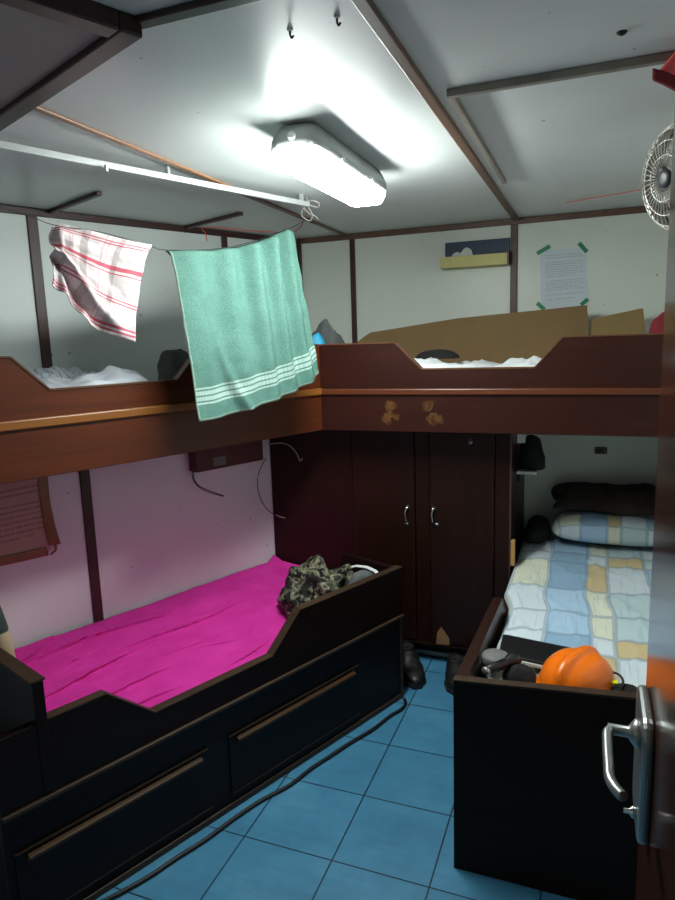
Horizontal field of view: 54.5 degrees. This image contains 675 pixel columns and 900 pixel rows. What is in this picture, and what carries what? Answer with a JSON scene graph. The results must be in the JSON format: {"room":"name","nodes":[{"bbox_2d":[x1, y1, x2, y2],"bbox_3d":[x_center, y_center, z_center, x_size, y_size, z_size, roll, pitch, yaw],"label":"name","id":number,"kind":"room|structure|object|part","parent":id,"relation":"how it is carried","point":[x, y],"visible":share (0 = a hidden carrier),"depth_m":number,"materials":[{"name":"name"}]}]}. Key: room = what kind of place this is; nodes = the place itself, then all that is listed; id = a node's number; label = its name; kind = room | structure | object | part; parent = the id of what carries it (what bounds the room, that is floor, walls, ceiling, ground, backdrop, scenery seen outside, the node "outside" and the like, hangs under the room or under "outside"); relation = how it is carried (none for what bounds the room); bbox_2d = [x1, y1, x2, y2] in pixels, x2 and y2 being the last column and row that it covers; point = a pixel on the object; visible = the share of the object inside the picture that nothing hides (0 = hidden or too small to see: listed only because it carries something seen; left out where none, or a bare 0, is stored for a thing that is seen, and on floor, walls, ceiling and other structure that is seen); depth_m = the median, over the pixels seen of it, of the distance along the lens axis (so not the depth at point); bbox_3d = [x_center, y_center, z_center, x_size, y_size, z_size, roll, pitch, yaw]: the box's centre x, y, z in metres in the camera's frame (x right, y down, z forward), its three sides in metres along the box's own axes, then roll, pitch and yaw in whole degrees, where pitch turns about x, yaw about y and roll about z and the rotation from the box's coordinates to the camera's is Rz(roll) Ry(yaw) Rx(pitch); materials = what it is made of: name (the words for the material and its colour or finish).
{"room":"dormitory","nodes":[
{"label":"dormitory","id":0,"kind":"room"},
{"bbox_2d":[0,212,295,648],"bbox_3d":[-1.383,0.117,2.575,0.403,2.162,4.087,7,13,43],"label":"wall","id":1,"kind":"structure","parent":0,"point":[160,535],"depth_m":2.89,"materials":[{"name":"white paint"}]},
{"bbox_2d":[0,477,60,565],"bbox_3d":[-1.224,0.263,2.461,0.321,0.340,0.036,-10,12,-39],"label":"paper notice","id":2,"kind":"object","parent":1,"relation":"attached to","point":[28,530],"visible":0.91,"depth_m":2.50,"materials":[{"name":"white paper"}]},
{"bbox_2d":[26,207,52,367],"bbox_3d":[-1.264,-0.535,2.811,0.010,0.962,0.044,7,13,43],"label":"trim","id":3,"kind":"structure","parent":1,"relation":"attached to","point":[32,223],"depth_m":2.78,"materials":[{"name":"brown wood"}]},
{"bbox_2d":[48,191,101,213],"bbox_3d":[-1.059,-0.991,2.628,0.444,0.016,0.022,7,13,43],"label":"trim","id":4,"kind":"structure","parent":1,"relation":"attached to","point":[95,194],"depth_m":2.60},
{"bbox_2d":[79,470,103,622],"bbox_3d":[-1.011,0.469,2.711,0.010,1.000,0.042,7,13,43],"label":"trim","id":5,"kind":"structure","parent":1,"relation":"attached to","point":[84,476],"depth_m":2.69,"materials":[{"name":"brown wood"}]},
{"bbox_2d":[0,205,269,239],"bbox_3d":[-1.522,-0.944,2.485,0.012,0.030,3.667,7,13,43],"label":"trim","id":6,"kind":"structure","parent":1,"relation":"attached to","point":[29,211],"depth_m":3.02,"materials":[{"name":"brown wood"}]},
{"bbox_2d":[0,344,321,484],"bbox_3d":[-1.020,-0.181,2.564,0.742,0.396,2.079,7,13,43],"label":"bunk","id":7,"kind":"object","parent":1,"relation":"attached to","point":[45,431],"visible":0.84,"depth_m":2.30,"materials":[{"name":"brown wood"}]},
{"bbox_3d":[-0.785,-0.285,2.298,0.032,0.117,1.999,7,13,43],"label":"edge trim","id":8,"kind":"part","parent":7,"relation":"part of","materials":[{"name":"brown wood"}]},
{"bbox_2d":[312,333,324,343],"bbox_3d":[-0.096,-0.461,3.169,0.114,0.212,0.103,2,10,21],"label":"bag","id":9,"kind":"object","parent":7,"relation":"on","point":[317,338],"visible":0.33,"depth_m":3.13,"materials":[{"name":"blue plastic"}]},
{"bbox_2d":[312,319,344,343],"bbox_3d":[-0.063,-0.523,3.327,0.222,0.279,0.206,2,10,21],"label":"jacket","id":10,"kind":"object","parent":7,"relation":"on","point":[324,328],"visible":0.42,"depth_m":3.27,"materials":[{"name":"grey fabric"}]},
{"bbox_3d":[-1.046,-0.138,2.577,1.323,0.168,1.992,2,10,21],"label":"mattress","id":11,"kind":"object","parent":7,"relation":"on","visible":0},
{"bbox_2d":[31,365,147,387],"bbox_3d":[-1.173,-0.249,2.411,0.646,0.101,0.753,7,13,43],"label":"sheet","id":12,"kind":"object","parent":11,"relation":"on","point":[54,376],"visible":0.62,"depth_m":2.41,"materials":[{"name":"white fabric"}]},
{"bbox_2d":[157,348,188,379],"bbox_3d":[-0.650,-0.343,2.697,0.173,0.149,0.187,-10,13,-41],"label":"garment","id":13,"kind":"object","parent":11,"relation":"on","point":[170,362],"visible":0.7,"depth_m":2.64,"materials":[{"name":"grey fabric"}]},
{"bbox_2d":[185,212,242,228],"bbox_3d":[-0.592,-1.086,3.103,0.444,0.016,0.022,7,13,43],"label":"trim","id":14,"kind":"structure","parent":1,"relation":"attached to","point":[237,214],"depth_m":3.08,"materials":[{"name":"brown wood"}]},
{"bbox_2d":[221,230,227,247],"bbox_3d":[-0.580,-0.675,3.507,0.010,0.962,0.036,7,13,43],"label":"trim","id":15,"kind":"structure","parent":1,"relation":"attached to","point":[224,243],"depth_m":3.43,"materials":[{"name":"brown wood"}]},
{"bbox_2d":[188,440,302,517],"bbox_3d":[-0.453,0.122,3.182,0.583,0.526,0.147,-8,11,-33],"label":"cable box","id":16,"kind":"object","parent":1,"relation":"attached to","point":[221,457],"visible":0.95,"depth_m":3.08,"materials":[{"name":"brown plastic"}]},
{"bbox_3d":[-0.548,0.051,3.047,0.006,0.042,0.070,7,13,43],"label":"socket plate","id":17,"kind":"part","parent":16,"relation":"part of","materials":[{"name":"grey plastic"}]},
{"bbox_2d":[239,194,346,235],"bbox_3d":[-0.156,-1.111,3.146,0.026,0.010,1.390,2,10,20],"label":"trim","id":18,"kind":"structure","parent":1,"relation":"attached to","point":[259,200],"depth_m":2.98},
{"bbox_2d":[95,653,575,899],"bbox_3d":[-0.884,1.302,2.109,4.152,0.050,4.600,2,10,21],"label":"floor","id":19,"kind":"structure","parent":0,"point":[374,820],"depth_m":2.12,"materials":[{"name":"blue tile"}]},
{"bbox_2d":[0,553,403,899],"bbox_3d":[-0.594,0.821,2.563,0.875,0.728,1.655,7,13,43],"label":"bunk","id":20,"kind":"object","parent":19,"relation":"on","point":[96,787],"visible":0.96,"depth_m":2.05,"materials":[{"name":"brown wood"}]},
{"bbox_3d":[-1.172,1.102,2.037,0.817,0.386,0.030,7,13,43],"label":"panel","id":21,"kind":"part","parent":20,"relation":"part of","materials":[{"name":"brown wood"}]},
{"bbox_3d":[-1.088,0.822,2.054,0.864,0.516,0.030,7,13,43],"label":"headboard","id":22,"kind":"part","parent":20,"relation":"part of","materials":[{"name":"brown wood"}]},
{"bbox_3d":[-0.635,1.128,1.955,0.008,0.217,0.611,7,13,43],"label":"drawer","id":23,"kind":"part","parent":20,"relation":"part of","materials":[{"name":"brown wood"}]},
{"bbox_3d":[-0.629,1.046,1.933,0.016,0.019,0.550,7,13,43],"label":"drawer pull","id":24,"kind":"part","parent":20,"relation":"part of","materials":[{"name":"brown wood"}]},
{"bbox_3d":[-0.296,0.834,2.273,0.040,0.012,1.653,7,13,43],"label":"molding","id":25,"kind":"part","parent":20,"relation":"part of","materials":[{"name":"brown wood"}]},
{"bbox_3d":[-0.256,0.668,2.300,0.034,0.132,1.511,7,13,43],"label":"edge trim","id":26,"kind":"part","parent":20,"relation":"part of","materials":[{"name":"brown wood"}]},
{"bbox_3d":[-0.279,1.207,2.337,0.010,0.022,1.643,7,13,43],"label":"trim","id":27,"kind":"part","parent":20,"relation":"part of","materials":[{"name":"brown wood"}]},
{"bbox_3d":[-0.141,1.027,2.459,0.008,0.217,0.651,7,13,43],"label":"drawer","id":28,"kind":"part","parent":20,"relation":"part of","materials":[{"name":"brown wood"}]},
{"bbox_3d":[-0.135,0.945,2.437,0.016,0.019,0.591,7,13,43],"label":"drawer pull","id":29,"kind":"part","parent":20,"relation":"part of","materials":[{"name":"brown wood"}]},
{"bbox_2d":[277,554,353,615],"bbox_3d":[-0.080,0.568,2.854,0.388,0.215,0.372,2,10,21],"label":"jacket","id":30,"kind":"object","parent":20,"relation":"on","point":[309,581],"visible":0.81,"depth_m":2.77,"materials":[{"name":"fabric"}]},
{"bbox_2d":[348,565,377,584],"bbox_3d":[0.109,0.606,2.786,0.171,0.193,0.211,0,10,10],"label":"duffel bag","id":31,"kind":"object","parent":20,"relation":"on","point":[361,574],"visible":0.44,"depth_m":2.76,"materials":[{"name":"grey fabric"}]},
{"bbox_3d":[-0.572,0.877,2.633,1.280,0.178,1.632,2,10,21],"label":"mattress","id":32,"kind":"object","parent":20,"relation":"on","visible":0},
{"bbox_2d":[14,555,299,711],"bbox_3d":[-0.532,0.729,2.648,0.815,0.089,1.584,7,13,43],"label":"sheet","id":33,"kind":"object","parent":32,"relation":"on","point":[149,655],"visible":0.6,"depth_m":2.58,"materials":[{"name":"pink fabric"}]},
{"bbox_2d":[0,606,15,657],"bbox_3d":[-1.199,0.598,2.220,0.380,0.440,0.107,8,13,44],"label":"cushion","id":34,"kind":"object","parent":33,"relation":"on","point":[6,643],"visible":0.4,"depth_m":2.10,"materials":[{"name":"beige fabric"}]},
{"bbox_2d":[101,698,406,899],"bbox_3d":[-0.181,1.202,2.368,0.055,0.014,1.437,7,13,43],"label":"hose","id":35,"kind":"object","parent":19,"relation":"on","point":[215,832],"visible":1,"depth_m":2.22,"materials":[{"name":"black rubber"}]},
{"bbox_2d":[270,430,524,658],"bbox_3d":[0.340,0.391,3.481,1.200,1.210,0.693,2,10,21],"label":"wardrobe","id":36,"kind":"object","parent":19,"relation":"on","point":[442,508],"visible":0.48,"depth_m":3.13,"materials":[{"name":"brown wood"}]},
{"bbox_3d":[0.230,0.403,3.193,0.309,1.062,0.022,2,10,21],"label":"door","id":37,"kind":"part","parent":36,"relation":"part of","materials":[{"name":"brown wood"}]},
{"bbox_3d":[0.327,0.301,3.108,0.026,0.076,0.029,2,10,21],"label":"handle","id":38,"kind":"part","parent":36,"relation":"part of","materials":[{"name":"silver metal"}]},
{"bbox_3d":[0.446,0.302,3.062,0.026,0.076,0.029,2,10,21],"label":"handle","id":39,"kind":"part","parent":36,"relation":"part of","materials":[{"name":"silver metal"}]},
{"bbox_2d":[436,627,449,644],"bbox_3d":[0.508,0.897,3.159,0.066,0.093,0.003,2,10,21],"label":"paper scrap","id":40,"kind":"object","parent":36,"relation":"on","point":[442,638],"visible":1,"depth_m":3.16,"materials":[{"name":"beige paper"}]},
{"bbox_3d":[0.277,0.393,3.212,1.076,1.120,0.015,2,10,21],"label":"panel","id":41,"kind":"part","parent":36,"relation":"part of","materials":[{"name":"brown wood"}]},
{"bbox_3d":[0.580,0.414,3.058,0.296,1.062,0.022,2,10,21],"label":"door","id":42,"kind":"part","parent":36,"relation":"part of","materials":[{"name":"brown wood"}]},
{"bbox_3d":[0.897,0.404,3.298,0.020,1.210,0.632,2,10,21],"label":"panel","id":43,"kind":"part","parent":36,"relation":"part of","materials":[{"name":"brown wood"}]},
{"bbox_2d":[517,434,525,442],"bbox_3d":[0.880,-0.107,3.131,0.036,0.144,0.042,2,10,21],"label":"junction box","id":44,"kind":"object","parent":36,"relation":"attached to","point":[521,438],"visible":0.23,"depth_m":3.12,"materials":[{"name":"white plastic"}]},
{"bbox_2d":[517,468,538,481],"bbox_3d":[0.935,0.119,3.212,0.094,0.058,0.150,2,10,21],"label":"shelf","id":45,"kind":"object","parent":36,"relation":"attached to","point":[519,471],"visible":0.58,"depth_m":3.15,"materials":[{"name":"white plastic"}]},
{"bbox_2d":[519,435,544,470],"bbox_3d":[0.950,0.007,3.198,0.124,0.164,0.122,2,10,21],"label":"pouch","id":46,"kind":"object","parent":45,"relation":"on","point":[531,454],"visible":0.96,"depth_m":3.15,"materials":[{"name":"black fabric"}]},
{"bbox_2d":[403,640,425,689],"bbox_3d":[0.346,1.008,3.098,0.120,0.121,0.270,-3,10,-6],"label":"boot","id":47,"kind":"object","parent":19,"relation":"on","point":[414,678],"visible":0.79,"depth_m":3.04,"materials":[{"name":"black leather"}]},
{"bbox_2d":[444,652,462,694],"bbox_3d":[0.551,1.030,3.021,0.120,0.091,0.260,-1,10,6],"label":"shoe","id":48,"kind":"object","parent":19,"relation":"on","point":[454,660],"visible":0.61,"depth_m":3.02,"materials":[{"name":"black leather"}]},
{"bbox_2d":[453,597,637,899],"bbox_3d":[1.036,0.789,2.636,0.774,0.661,1.873,2,10,21],"label":"bunk","id":49,"kind":"object","parent":19,"relation":"on","point":[535,807],"visible":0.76,"depth_m":1.83,"materials":[{"name":"brown wood"}]},
{"bbox_3d":[0.511,0.666,2.249,0.034,0.156,0.774,2,10,23],"label":"edge trim","id":50,"kind":"part","parent":49,"relation":"part of","materials":[{"name":"brown wood"}]},
{"bbox_3d":[0.694,0.644,1.739,0.774,0.055,0.028,2,10,21],"label":"trim","id":51,"kind":"part","parent":49,"relation":"part of","materials":[{"name":"brown wood"}]},
{"bbox_3d":[1.073,0.695,2.615,0.666,0.198,1.818,2,10,21],"label":"mattress","id":52,"kind":"object","parent":49,"relation":"on","visible":0},
{"bbox_2d":[488,530,652,686],"bbox_3d":[1.045,0.603,2.607,0.733,0.065,1.821,2,10,21],"label":"quilt","id":53,"kind":"object","parent":52,"relation":"on","point":[560,591],"visible":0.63,"depth_m":2.59,"materials":[{"name":"fabric"}]},
{"bbox_2d":[481,648,507,666],"bbox_3d":[0.494,0.654,2.049,0.086,0.042,0.086,2,10,21],"label":"bowl","id":54,"kind":"object","parent":53,"relation":"on","point":[488,656],"visible":0.67,"depth_m":2.04,"materials":[{"name":"grey plastic"}]},
{"bbox_2d":[510,539,514,565],"bbox_3d":[0.800,0.468,2.987,0.018,0.120,0.026,2,10,21],"label":"wood offcut","id":55,"kind":"object","parent":53,"relation":"on","point":[512,540],"visible":1,"depth_m":2.98,"materials":[{"name":"beige wood"}]},
{"bbox_2d":[502,664,536,682],"bbox_3d":[0.543,0.665,1.954,0.103,0.052,0.086,2,10,21],"label":"pouch","id":56,"kind":"object","parent":53,"relation":"on","point":[517,672],"visible":0.82,"depth_m":1.93,"materials":[{"name":"black fabric"}]},
{"bbox_2d":[481,651,521,676],"bbox_3d":[0.487,0.640,1.949,0.143,0.042,0.042,-8,12,-34],"label":"torch","id":57,"kind":"object","parent":56,"relation":"on","point":[512,658],"visible":0.98,"depth_m":1.94,"materials":[{"name":"black plastic"}]},
{"bbox_2d":[500,634,570,668],"bbox_3d":[0.657,0.654,2.085,0.306,0.020,0.147,4,11,30],"label":"laptop","id":58,"kind":"object","parent":53,"relation":"on","point":[533,653],"visible":0.34,"depth_m":2.11,"materials":[{"name":"black plastic"}]},
{"bbox_2d":[523,514,551,543],"bbox_3d":[1.040,0.386,3.389,0.134,0.094,0.356,2,10,21],"label":"garment","id":59,"kind":"object","parent":53,"relation":"on","point":[537,530],"visible":1,"depth_m":3.27,"materials":[{"name":"black fabric"}]},
{"bbox_2d":[536,645,616,689],"bbox_3d":[0.700,0.635,1.911,0.232,0.112,0.263,2,10,21],"label":"helmet","id":60,"kind":"object","parent":53,"relation":"on","point":[583,666],"visible":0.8,"depth_m":1.85,"materials":[{"name":"orange plastic"}]},
{"bbox_2d":[552,510,653,545],"bbox_3d":[1.359,0.372,3.238,0.570,0.143,0.340,2,10,21],"label":"pillow","id":61,"kind":"object","parent":53,"relation":"on","point":[576,525],"visible":0.68,"depth_m":3.12,"materials":[{"name":"blue fabric"}]},
{"bbox_2d":[551,482,655,515],"bbox_3d":[1.397,0.224,3.252,0.649,0.123,0.294,2,10,21],"label":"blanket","id":62,"kind":"object","parent":61,"relation":"on","point":[629,499],"visible":0.88,"depth_m":3.20,"materials":[{"name":"black fabric"}]},
{"bbox_2d":[611,671,636,691],"bbox_3d":[0.814,0.676,1.854,0.107,0.048,0.100,2,10,21],"label":"pouch","id":63,"kind":"object","parent":53,"relation":"on","point":[616,686],"visible":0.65,"depth_m":1.84,"materials":[{"name":"black fabric"}]},
{"bbox_2d":[0,0,674,238],"bbox_3d":[-0.775,-0.873,1.672,3.765,0.050,4.600,2,10,21],"label":"ceiling","id":64,"kind":"structure","parent":0,"point":[209,94],"depth_m":1.71,"materials":[{"name":"paint"}]},
{"bbox_2d":[0,0,141,131],"bbox_3d":[-1.098,-0.736,1.176,1.065,0.034,1.048,7,13,43],"label":"ceiling hatch","id":65,"kind":"object","parent":64,"relation":"attached to","point":[46,46],"visible":1,"depth_m":1.22,"materials":[{"name":"brown wood"}]},
{"bbox_3d":[-1.098,-0.742,1.175,0.975,0.022,0.958,7,13,43],"label":"panel","id":66,"kind":"part","parent":65,"relation":"part of","materials":[{"name":"grey paint"}]},
{"bbox_2d":[34,106,230,185],"bbox_3d":[-0.574,-0.907,2.012,0.022,0.008,1.012,2,10,20],"label":"trim","id":67,"kind":"structure","parent":64,"relation":"attached to","point":[40,109],"depth_m":1.87,"materials":[{"name":"brown wood"}]},
{"bbox_2d":[0,207,307,249],"bbox_3d":[-0.665,-0.778,2.137,0.031,0.230,1.635,7,13,42],"label":"clothesline","id":68,"kind":"object","parent":64,"relation":"hanging from","point":[0,207],"visible":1,"depth_m":2.10,"materials":[{"name":"white fabric"}]},
{"bbox_2d":[49,224,151,341],"bbox_3d":[-0.733,-0.523,2.080,0.332,0.360,0.073,-8,11,-31],"label":"cloth","id":69,"kind":"object","parent":68,"relation":"hanging from","point":[100,274],"visible":1,"depth_m":2.07,"materials":[{"name":"white fabric"}]},
{"bbox_2d":[165,229,318,421],"bbox_3d":[-0.348,-0.498,2.506,0.149,0.717,0.647,7,13,42],"label":"towel","id":70,"kind":"object","parent":68,"relation":"hanging from","point":[250,343],"visible":1,"depth_m":2.46,"materials":[{"name":"green fabric"}]},
{"bbox_2d":[0,140,309,206],"bbox_3d":[-0.555,-0.906,2.156,0.035,0.059,1.365,6,13,40],"label":"rail","id":71,"kind":"object","parent":64,"relation":"attached to","point":[5,145],"visible":1,"depth_m":2.09,"materials":[{"name":"metal"}]},
{"bbox_2d":[135,0,260,28],"bbox_3d":[0.046,-0.759,1.026,0.900,0.012,0.030,2,10,21],"label":"trim","id":72,"kind":"structure","parent":64,"relation":"attached to","point":[197,7],"depth_m":1.14,"materials":[{"name":"brown wood"}]},
{"bbox_2d":[287,28,293,38],"bbox_3d":[-0.089,-0.788,1.240,0.013,0.018,0.013,-6,10,-23],"label":"ceiling hook","id":73,"kind":"object","parent":64,"relation":"attached to","point":[289,30],"visible":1,"depth_m":1.24,"materials":[{"name":"black metal"}]},
{"bbox_2d":[301,198,319,220],"bbox_3d":[-0.113,-0.998,2.714,0.086,0.092,0.027,2,10,21],"label":"rope","id":74,"kind":"object","parent":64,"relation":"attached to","point":[311,214],"visible":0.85,"depth_m":2.71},
{"bbox_2d":[202,207,307,240],"bbox_3d":[-0.247,-1.039,3.091,0.653,0.071,0.456,5,12,36],"label":"cord","id":75,"kind":"object","parent":74,"relation":"hanging from","point":[307,207],"visible":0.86,"depth_m":3.16,"materials":[{"name":"plastic"}]},
{"bbox_2d":[271,122,386,206],"bbox_3d":[-0.003,-0.877,2.043,0.154,0.114,0.666,2,10,21],"label":"ceiling lamp","id":76,"kind":"object","parent":64,"relation":"attached to","point":[306,151],"visible":1,"depth_m":1.87,"materials":[{"name":"white plastic"}]},
{"bbox_2d":[334,14,340,26],"bbox_3d":[0.000,-0.783,1.196,0.013,0.018,0.013,-6,10,-23],"label":"ceiling hook","id":77,"kind":"object","parent":64,"relation":"attached to","point":[336,16],"visible":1,"depth_m":1.19,"materials":[{"name":"black metal"}]},
{"bbox_2d":[351,0,518,220],"bbox_3d":[0.281,-0.885,1.737,0.028,0.014,3.486,2,10,21],"label":"trim","id":78,"kind":"structure","parent":64,"relation":"attached to","point":[369,11],"depth_m":1.50,"materials":[{"name":"brown wood"}]},
{"bbox_2d":[446,50,674,183],"bbox_3d":[0.792,-0.927,1.899,0.749,0.018,1.019,2,10,21],"label":"rail","id":79,"kind":"object","parent":64,"relation":"attached to","point":[453,94],"visible":1,"depth_m":1.50,"materials":[{"name":"brown wood"}]},
{"bbox_3d":[0.457,-0.940,2.039,0.014,0.018,0.999,2,10,21],"label":"rail","id":80,"kind":"part","parent":79,"relation":"part of","materials":[{"name":"brown wood"}]},
{"bbox_3d":[0.612,-0.844,1.440,0.749,0.018,0.020,2,10,21],"label":"rail","id":81,"kind":"part","parent":79,"relation":"part of","materials":[{"name":"brown wood"}]},
{"bbox_2d":[652,52,674,90],"bbox_3d":[0.777,-0.731,1.364,0.228,0.219,0.037,2,10,21],"label":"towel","id":82,"kind":"object","parent":79,"relation":"hanging from","point":[665,76],"visible":1,"depth_m":1.38,"materials":[{"name":"fabric"}]},
{"bbox_2d":[566,190,640,202],"bbox_3d":[1.136,-1.090,2.818,0.005,0.018,0.360,-8,12,-34],"label":"cord","id":83,"kind":"object","parent":64,"relation":"attached to","point":[635,190],"visible":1,"depth_m":2.81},
{"bbox_2d":[616,29,627,35],"bbox_3d":[0.563,-0.825,1.297,0.022,0.006,0.021,2,10,21],"label":"grommet","id":84,"kind":"object","parent":64,"relation":"attached to","point":[623,32],"visible":1,"depth_m":1.29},
{"bbox_2d":[296,211,668,529],"bbox_3d":[0.770,-0.131,3.629,2.171,2.162,0.060,2,10,21],"label":"wall","id":85,"kind":"structure","parent":0,"point":[401,282],"depth_m":3.46,"materials":[{"name":"white paint"}]},
{"bbox_2d":[296,238,302,285],"bbox_3d":[-0.209,-0.747,3.863,0.030,0.962,0.012,2,10,21],"label":"trim","id":86,"kind":"structure","parent":85,"relation":"attached to","point":[298,244],"depth_m":3.79,"materials":[{"name":"brown wood"}]},
{"bbox_2d":[349,233,357,342],"bbox_3d":[0.101,-0.589,3.771,0.032,1.262,0.010,2,10,21],"label":"trim","id":87,"kind":"structure","parent":85,"relation":"attached to","point":[351,241],"depth_m":3.71,"materials":[{"name":"brown wood"}]},
{"bbox_2d":[440,238,509,269],"bbox_3d":[0.717,-1.026,3.417,0.353,0.136,0.070,2,10,21],"label":"ledge shelf","id":88,"kind":"object","parent":85,"relation":"attached to","point":[489,252],"visible":1,"depth_m":3.41,"materials":[{"name":"yellow wood"}]},
{"bbox_2d":[452,247,472,256],"bbox_3d":[0.661,-1.016,3.439,0.127,0.091,0.039,2,10,21],"label":"tissue","id":89,"kind":"object","parent":88,"relation":"on","point":[466,251],"visible":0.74,"depth_m":3.42,"materials":[{"name":"white paper"}]},
{"bbox_2d":[440,252,508,269],"bbox_3d":[0.714,-0.987,3.425,0.345,0.057,0.070,2,10,21],"label":"tray","id":90,"kind":"object","parent":88,"relation":"on","point":[478,259],"depth_m":3.40,"materials":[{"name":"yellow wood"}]},
{"bbox_2d":[299,204,669,243],"bbox_3d":[0.728,-1.174,3.417,2.041,0.030,0.012,2,10,21],"label":"trim","id":91,"kind":"structure","parent":85,"relation":"attached to","point":[642,209],"depth_m":3.40,"materials":[{"name":"brown wood"}]},
{"bbox_2d":[319,333,662,436],"bbox_3d":[0.808,-0.330,3.089,1.599,0.398,0.814,2,10,21],"label":"bunk","id":92,"kind":"object","parent":85,"relation":"attached to","point":[584,385],"visible":0.99,"depth_m":2.72,"materials":[{"name":"brown wood"}]},
{"bbox_3d":[0.668,-0.401,2.719,1.598,0.126,0.032,2,10,21],"label":"edge trim","id":93,"kind":"part","parent":92,"relation":"part of","materials":[{"name":"brown wood"}]},
{"bbox_3d":[0.861,-0.281,3.103,1.450,0.153,0.730,2,10,21],"label":"mattress","id":94,"kind":"object","parent":92,"relation":"on","visible":0},
{"bbox_2d":[357,305,587,363],"bbox_3d":[0.659,-0.563,3.377,1.178,0.305,0.042,2,10,21],"label":"cardboard sheet","id":95,"kind":"object","parent":94,"relation":"on","point":[498,338],"visible":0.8,"depth_m":3.32,"materials":[{"name":"brown cardboard"}]},
{"bbox_2d":[414,349,541,367],"bbox_3d":[0.751,-0.401,2.947,0.854,0.113,0.418,2,10,21],"label":"sheet","id":96,"kind":"object","parent":94,"relation":"on","point":[430,362],"depth_m":2.94,"materials":[{"name":"white fabric"}]},
{"bbox_3d":[0.476,-0.459,3.130,0.208,0.042,0.162,2,10,21],"label":"cap","id":97,"kind":"part","parent":96,"relation":"part of","materials":[{"name":"black fabric"}]},
{"bbox_2d":[590,308,644,334],"bbox_3d":[1.341,-0.534,3.146,0.244,0.281,0.039,2,10,21],"label":"cardboard sheet","id":98,"kind":"object","parent":94,"relation":"on","point":[629,322],"visible":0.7,"depth_m":3.13,"materials":[{"name":"brown cardboard"}]},
{"bbox_2d":[649,311,664,332],"bbox_3d":[1.392,-0.452,2.753,0.191,0.258,0.226,2,10,21],"label":"garment","id":99,"kind":"object","parent":94,"relation":"on","point":[657,325],"visible":0.2,"depth_m":2.70,"materials":[{"name":"red fabric"}]},
{"bbox_2d":[510,218,517,312],"bbox_3d":[0.925,-0.562,3.452,0.036,1.262,0.010,2,10,21],"label":"trim","id":100,"kind":"structure","parent":85,"relation":"attached to","point":[514,228],"depth_m":3.38,"materials":[{"name":"brown wood"}]},
{"bbox_2d":[536,242,588,309],"bbox_3d":[1.139,-0.876,3.313,0.261,0.331,0.002,2,10,21],"label":"paper notice","id":101,"kind":"object","parent":85,"relation":"attached to","point":[564,283],"visible":0.9,"depth_m":3.31,"materials":[{"name":"white paper"}]},
{"bbox_2d":[595,447,606,453],"bbox_3d":[1.361,0.004,3.381,0.059,0.035,0.014,2,10,21],"label":"power socket","id":102,"kind":"object","parent":85,"relation":"attached to","point":[598,450],"visible":1,"depth_m":3.38,"materials":[{"name":"black plastic"}]},
{"bbox_3d":[1.112,0.198,1.615,0.060,2.162,3.500,2,10,21],"label":"wall","id":103,"kind":"structure","parent":0,"visible":0},
{"bbox_2d":[642,123,673,229],"bbox_3d":[0.969,-0.716,1.697,0.319,0.269,0.264,2,10,21],"label":"fan","id":104,"kind":"object","parent":103,"relation":"attached to","point":[657,178],"visible":0.89,"depth_m":1.77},
{"bbox_3d":[0.890,-0.726,1.779,0.016,0.128,0.093,-3,10,-9],"label":"blade","id":105,"kind":"part","parent":104,"relation":"part of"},
{"bbox_3d":[-1.191,0.443,0.608,3.612,2.162,0.070,2,10,21],"label":"wall","id":106,"kind":"structure","parent":0,"visible":0},
{"bbox_2d":[602,111,674,899],"bbox_3d":[0.312,0.447,0.623,0.104,2.028,0.991,2,10,21],"label":"door","id":107,"kind":"structure","parent":106,"relation":"in","point":[651,733],"depth_m":0.89,"materials":[{"name":"wood"}]},
{"bbox_3d":[0.393,0.423,0.903,0.052,0.042,0.172,2,10,21],"label":"handle","id":108,"kind":"part","parent":107,"relation":"part of","materials":[{"name":"metal"}]}
]}

